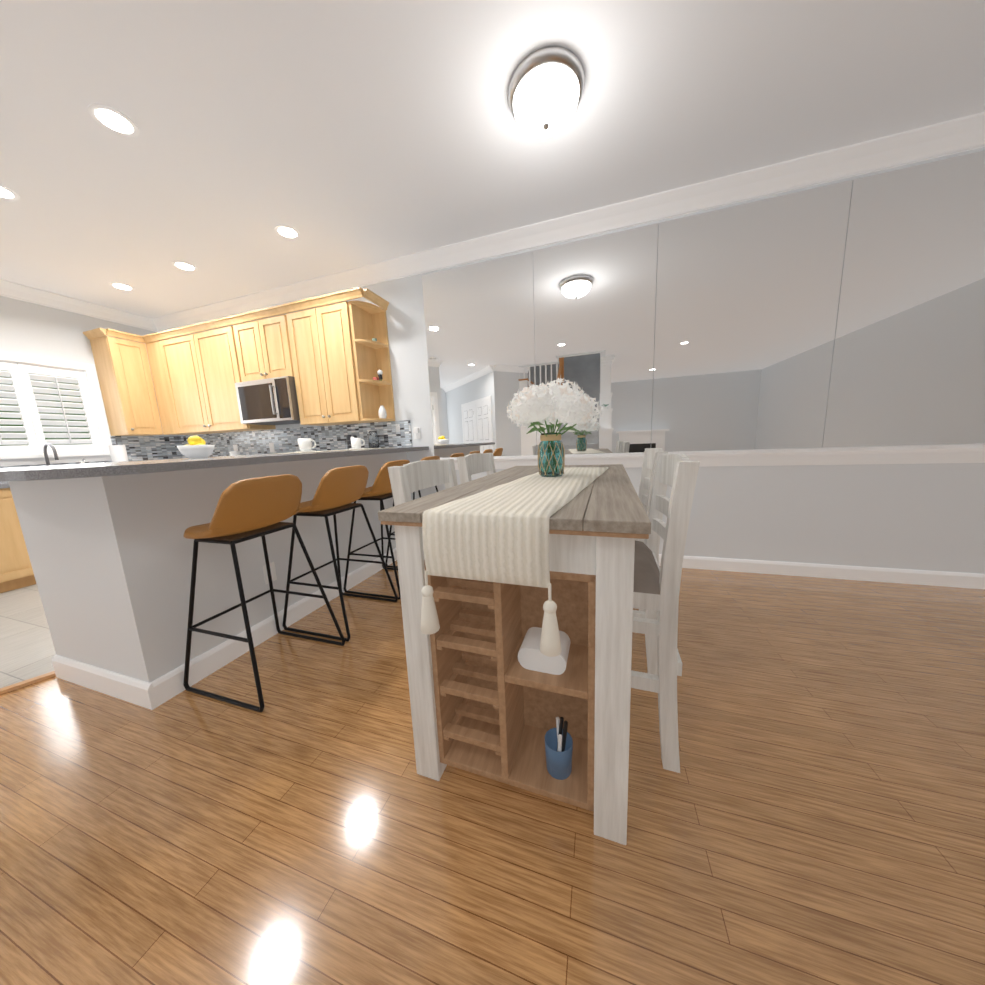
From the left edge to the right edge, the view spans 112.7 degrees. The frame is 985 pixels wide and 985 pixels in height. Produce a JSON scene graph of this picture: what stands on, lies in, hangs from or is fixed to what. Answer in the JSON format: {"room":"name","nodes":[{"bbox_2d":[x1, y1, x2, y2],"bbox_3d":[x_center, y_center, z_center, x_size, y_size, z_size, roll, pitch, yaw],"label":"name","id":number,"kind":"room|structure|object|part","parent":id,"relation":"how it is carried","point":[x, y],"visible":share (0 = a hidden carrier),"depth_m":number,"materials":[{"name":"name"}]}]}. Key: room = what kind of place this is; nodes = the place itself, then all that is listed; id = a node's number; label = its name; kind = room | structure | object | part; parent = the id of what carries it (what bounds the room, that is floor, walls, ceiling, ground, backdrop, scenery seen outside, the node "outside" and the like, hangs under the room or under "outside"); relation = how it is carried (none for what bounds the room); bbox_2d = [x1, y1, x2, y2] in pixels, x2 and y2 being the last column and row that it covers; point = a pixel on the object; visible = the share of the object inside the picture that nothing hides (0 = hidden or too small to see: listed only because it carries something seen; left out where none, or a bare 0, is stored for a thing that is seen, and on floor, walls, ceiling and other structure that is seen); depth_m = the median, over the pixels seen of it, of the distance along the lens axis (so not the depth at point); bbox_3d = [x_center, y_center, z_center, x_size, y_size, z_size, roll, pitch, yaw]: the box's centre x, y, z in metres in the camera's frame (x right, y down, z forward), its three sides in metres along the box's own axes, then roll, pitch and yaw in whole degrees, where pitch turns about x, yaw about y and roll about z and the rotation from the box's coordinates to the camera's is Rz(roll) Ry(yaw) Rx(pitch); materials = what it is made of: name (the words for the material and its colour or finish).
{"room":"dining room","nodes":[
{"label":"dining room","id":0,"kind":"room"},
{"bbox_2d":[0,584,55,687],"bbox_3d":[-3.373,0.847,2.542,2.670,0.001,3.418,1,10,18],"label":"floor","id":1,"kind":"structure","parent":0,"point":[27,650],"depth_m":2.04,"materials":[{"name":"beige tile"}]},
{"bbox_2d":[0,671,55,693],"bbox_3d":[-2.697,1.026,1.203,0.596,0.012,1.250,1,10,18],"label":"threshold strip","id":2,"kind":"object","parent":1,"relation":"on","point":[27,682],"depth_m":1.62,"materials":[{"name":"brown wood"}]},
{"bbox_2d":[0,287,428,592],"bbox_3d":[-2.889,-0.374,2.291,3.718,2.455,3.190,1,10,18],"label":"kitchen cabinets","id":3,"kind":"object","parent":1,"relation":"on","point":[246,387],"visible":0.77,"depth_m":3.29,"materials":[{"name":"brown wood"}]},
{"bbox_2d":[234,375,323,425],"bbox_3d":[-2.253,-0.948,3.451,0.710,0.420,0.436,1,10,18],"label":"microwave","id":4,"kind":"object","parent":3,"relation":"in","point":[267,401],"depth_m":3.27,"materials":[{"name":"silver metal"}]},
{"bbox_2d":[177,430,394,458],"bbox_3d":[-1.386,-0.412,2.563,0.510,0.185,1.645,1,10,18],"label":"dishes","id":5,"kind":"object","parent":3,"relation":"on","point":[197,447],"visible":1,"depth_m":2.46,"materials":[{"name":"white ceramic"}]},
{"bbox_2d":[0,296,177,435],"bbox_3d":[-4.620,-0.581,3.141,0.100,2.740,2.598,1,10,18],"label":"wall","id":6,"kind":"structure","parent":0,"point":[31,329],"depth_m":3.33,"materials":[{"name":"white paint"}]},
{"bbox_2d":[0,351,111,465],"bbox_3d":[-4.564,-0.806,3.221,0.150,1.055,1.070,1,10,18],"label":"window","id":7,"kind":"structure","parent":6,"relation":"in","point":[96,402],"depth_m":3.48,"materials":[{"name":"white wood"}]},
{"bbox_2d":[0,361,100,453],"bbox_3d":[-4.553,-0.818,3.216,0.062,0.852,0.852,1,10,18],"label":"window shutters","id":8,"kind":"object","parent":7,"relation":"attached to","point":[23,389],"visible":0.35,"depth_m":3.30,"materials":[{"name":"white wood"}]},
{"bbox_2d":[9,452,406,682],"bbox_3d":[-1.544,0.261,2.504,0.760,1.023,2.168,1,10,18],"label":"wall","id":9,"kind":"structure","parent":0,"point":[110,557],"depth_m":1.53,"materials":[{"name":"white paint"}]},
{"bbox_2d":[52,548,396,709],"bbox_3d":[-1.519,0.710,2.564,0.778,0.115,2.186,1,10,18],"label":"baseboard","id":10,"kind":"structure","parent":9,"relation":"attached to","point":[155,693],"depth_m":1.62,"materials":[{"name":"white wood"}]},
{"bbox_2d":[262,562,276,583],"label":"outlet plates","id":11,"kind":"object","parent":9,"relation":"attached to","point":[272,566],"depth_m":1.95,"materials":[{"name":"white plastic"}]},
{"bbox_2d":[0,560,984,984],"bbox_3d":[-0.079,1.624,-3.180,12.700,0.001,12.570,1,10,18],"label":"floor","id":12,"kind":"structure","parent":0,"point":[812,812],"depth_m":0.95,"materials":[{"name":"brown wood"}]},
{"bbox_2d":[183,474,344,711],"bbox_3d":[-1.152,0.408,1.608,0.507,0.979,0.487,1,10,18],"label":"bar stool","id":13,"kind":"object","parent":12,"relation":"on","point":[249,509],"visible":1,"depth_m":1.47,"materials":[{"name":"brown leather"}]},
{"bbox_3d":[-1.172,0.054,1.553,0.394,0.261,0.421,1,10,18],"label":"seat","id":14,"kind":"part","parent":13,"relation":"part of","materials":[{"name":"brown leather"}]},
{"bbox_2d":[282,465,397,641],"bbox_3d":[-0.995,0.326,2.086,0.507,0.979,0.487,1,10,18],"label":"bar stool","id":15,"kind":"object","parent":12,"relation":"on","point":[340,489],"visible":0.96,"depth_m":1.95,"materials":[{"name":"brown leather"}]},
{"bbox_3d":[-1.015,-0.029,2.031,0.394,0.261,0.421,1,10,18],"label":"seat","id":16,"kind":"part","parent":15,"relation":"part of","materials":[{"name":"brown leather"}]},
{"bbox_2d":[344,460,409,599],"bbox_3d":[-0.838,0.242,2.564,0.507,0.979,0.487,1,10,18],"label":"bar stool","id":17,"kind":"object","parent":12,"relation":"on","point":[380,489],"visible":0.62,"depth_m":2.38,"materials":[{"name":"black metal"}]},
{"bbox_3d":[-0.858,-0.112,2.509,0.394,0.261,0.421,1,10,18],"label":"seat","id":18,"kind":"part","parent":17,"relation":"part of","materials":[{"name":"brown leather"}]},
{"bbox_2d":[385,456,439,567],"bbox_3d":[-0.679,0.159,3.046,0.507,0.979,0.487,1,10,18],"label":"bar stool","id":19,"kind":"object","parent":12,"relation":"on","point":[427,458],"visible":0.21,"depth_m":2.94,"materials":[{"name":"black metal"}]},
{"bbox_2d":[388,459,457,505],"bbox_3d":[-0.092,0.368,1.449,0.446,1.022,0.470,1,10,18],"label":"dining chair","id":20,"kind":"object","parent":12,"relation":"on","point":[406,480],"visible":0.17,"depth_m":1.41,"materials":[{"name":"wood"}]},
{"bbox_2d":[457,453,495,483],"bbox_3d":[0.106,0.271,2.007,0.446,1.022,0.470,1,10,18],"label":"dining chair","id":21,"kind":"object","parent":12,"relation":"on","point":[469,465],"visible":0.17,"depth_m":1.99,"materials":[{"name":"wood"}]},
{"bbox_2d":[378,464,650,844],"bbox_3d":[0.275,0.385,1.602,0.748,0.910,1.536,1,10,18],"label":"dining table","id":22,"kind":"object","parent":12,"relation":"on","point":[484,702],"visible":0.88,"depth_m":0.99,"materials":[{"name":"brown wood"}]},
{"bbox_2d":[421,467,608,656],"bbox_3d":[0.243,0.116,1.428,0.530,0.337,1.362,1,10,18],"label":"table runner","id":23,"kind":"object","parent":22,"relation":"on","point":[499,534],"visible":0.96,"depth_m":0.84,"materials":[{"name":"beige fabric"}]},
{"bbox_2d":[506,378,601,476],"bbox_3d":[0.277,-0.293,1.513,0.432,0.435,0.500,1,10,18],"label":"flower vase","id":24,"kind":"object","parent":23,"relation":"on","point":[564,403],"visible":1,"depth_m":1.37,"materials":[{"name":"green glass"}]},
{"bbox_2d":[518,627,572,779],"bbox_3d":[0.170,0.648,1.014,0.154,0.422,0.116,1,10,18],"label":"storage containers","id":25,"kind":"object","parent":22,"relation":"in","point":[558,741],"visible":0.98,"depth_m":0.98,"materials":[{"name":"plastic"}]},
{"bbox_2d":[635,448,667,642],"bbox_3d":[0.671,0.277,1.819,0.446,1.022,0.470,1,10,18],"label":"dining chair","id":26,"kind":"object","parent":12,"relation":"on","point":[647,471],"visible":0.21,"depth_m":1.85,"materials":[{"name":"wood"}]},
{"bbox_2d":[631,453,699,772],"bbox_3d":[0.467,0.372,1.274,0.446,1.022,0.470,1,10,18],"label":"dining chair","id":27,"kind":"object","parent":12,"relation":"on","point":[656,590],"visible":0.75,"depth_m":1.04,"materials":[{"name":"wood"}]},
{"bbox_2d":[0,0,984,317],"bbox_3d":[-0.194,-1.079,-3.611,12.700,0.001,12.570,1,10,18],"label":"ceiling","id":28,"kind":"structure","parent":0,"point":[344,134],"depth_m":1.68,"materials":[{"name":"white paint"}]},
{"bbox_2d":[0,185,19,199],"bbox_3d":[-3.017,-1.858,2.036,0.161,0.006,0.091,1,10,18],"label":"recessed light","id":29,"kind":"object","parent":28,"relation":"in","point":[5,193],"depth_m":2.04,"materials":[{"name":"white"}]},
{"bbox_2d":[88,103,138,136],"bbox_3d":[-1.868,-1.840,1.621,0.172,0.006,0.170,1,10,18],"label":"recessed light","id":30,"kind":"object","parent":28,"relation":"in","point":[113,120],"depth_m":1.62,"materials":[{"name":"white"}]},
{"bbox_2d":[109,282,134,290],"bbox_3d":[-3.628,-2.019,3.210,0.170,0.006,0.171,1,10,18],"label":"recessed light","id":31,"kind":"object","parent":28,"relation":"in","point":[121,286],"depth_m":3.21,"materials":[{"name":"white"}]},
{"bbox_2d":[172,261,197,270],"bbox_3d":[-2.729,-2.008,2.905,0.170,0.006,0.167,1,10,18],"label":"recessed light","id":32,"kind":"object","parent":28,"relation":"in","point":[185,266],"depth_m":2.91,"materials":[{"name":"white"}]},
{"bbox_2d":[274,225,299,238],"bbox_3d":[-1.567,-1.994,2.506,0.169,0.006,0.171,1,10,18],"label":"recessed light","id":33,"kind":"object","parent":28,"relation":"in","point":[285,231],"depth_m":2.51,"materials":[{"name":"white"}]},
{"bbox_2d":[508,46,584,137],"bbox_3d":[0.257,-1.843,1.576,0.360,0.165,0.360,1,10,18],"label":"dome light","id":34,"kind":"object","parent":28,"relation":"hanging from","point":[545,89],"visible":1,"depth_m":1.49,"materials":[{"name":"white glass"}]},
{"bbox_2d":[164,147,984,573],"bbox_3d":[1.783,-0.742,2.450,12.700,2.740,0.100,1,10,18],"label":"wall","id":35,"kind":"structure","parent":0,"point":[924,517],"depth_m":2.38,"materials":[{"name":"white paint"}]},
{"bbox_2d":[269,443,274,452],"label":"outlet plates","id":36,"kind":"object","parent":35,"relation":"attached to","point":[271,445],"depth_m":3.85,"materials":[{"name":"white plastic"}]},
{"bbox_2d":[413,427,420,438],"label":"outlet plates","id":37,"kind":"object","parent":35,"relation":"attached to","point":[417,433],"depth_m":3.24,"materials":[{"name":"white plastic"}]},
{"bbox_2d":[0,112,984,331],"bbox_3d":[0.935,-1.589,-0.334,12.600,0.120,5.366,1,10,18],"label":"crown molding","id":38,"kind":"structure","parent":35,"relation":"attached to","point":[954,136],"depth_m":2.42,"materials":[{"name":"white"}]},
{"bbox_2d":[440,443,984,469],"bbox_3d":[3.619,-0.238,1.854,8.830,0.120,0.050,1,10,18],"label":"trim","id":39,"kind":"structure","parent":35,"relation":"attached to","point":[946,453],"depth_m":2.32,"materials":[{"name":"white wood"}]},
{"bbox_2d":[422,150,984,457],"bbox_3d":[3.114,-1.119,1.891,7.826,1.650,0.007,1,10,18],"label":"wall mirror","id":40,"kind":"object","parent":39,"relation":"on","point":[743,324],"visible":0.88,"depth_m":2.31,"materials":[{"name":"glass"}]},
{"bbox_2d":[659,554,984,588],"bbox_3d":[1.214,1.002,0.055,12.262,0.100,5.306,1,10,18],"label":"baseboard","id":41,"kind":"structure","parent":35,"relation":"attached to","point":[934,578],"depth_m":2.37,"materials":[{"name":"white wood"}]},
{"label":"outside","id":42,"kind":"structure","parent":0,"visible":0},
{"bbox_2d":[0,370,89,453],"bbox_3d":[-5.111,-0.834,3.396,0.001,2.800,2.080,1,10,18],"label":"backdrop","id":43,"kind":"structure","parent":42,"point":[42,413],"depth_m":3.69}
]}

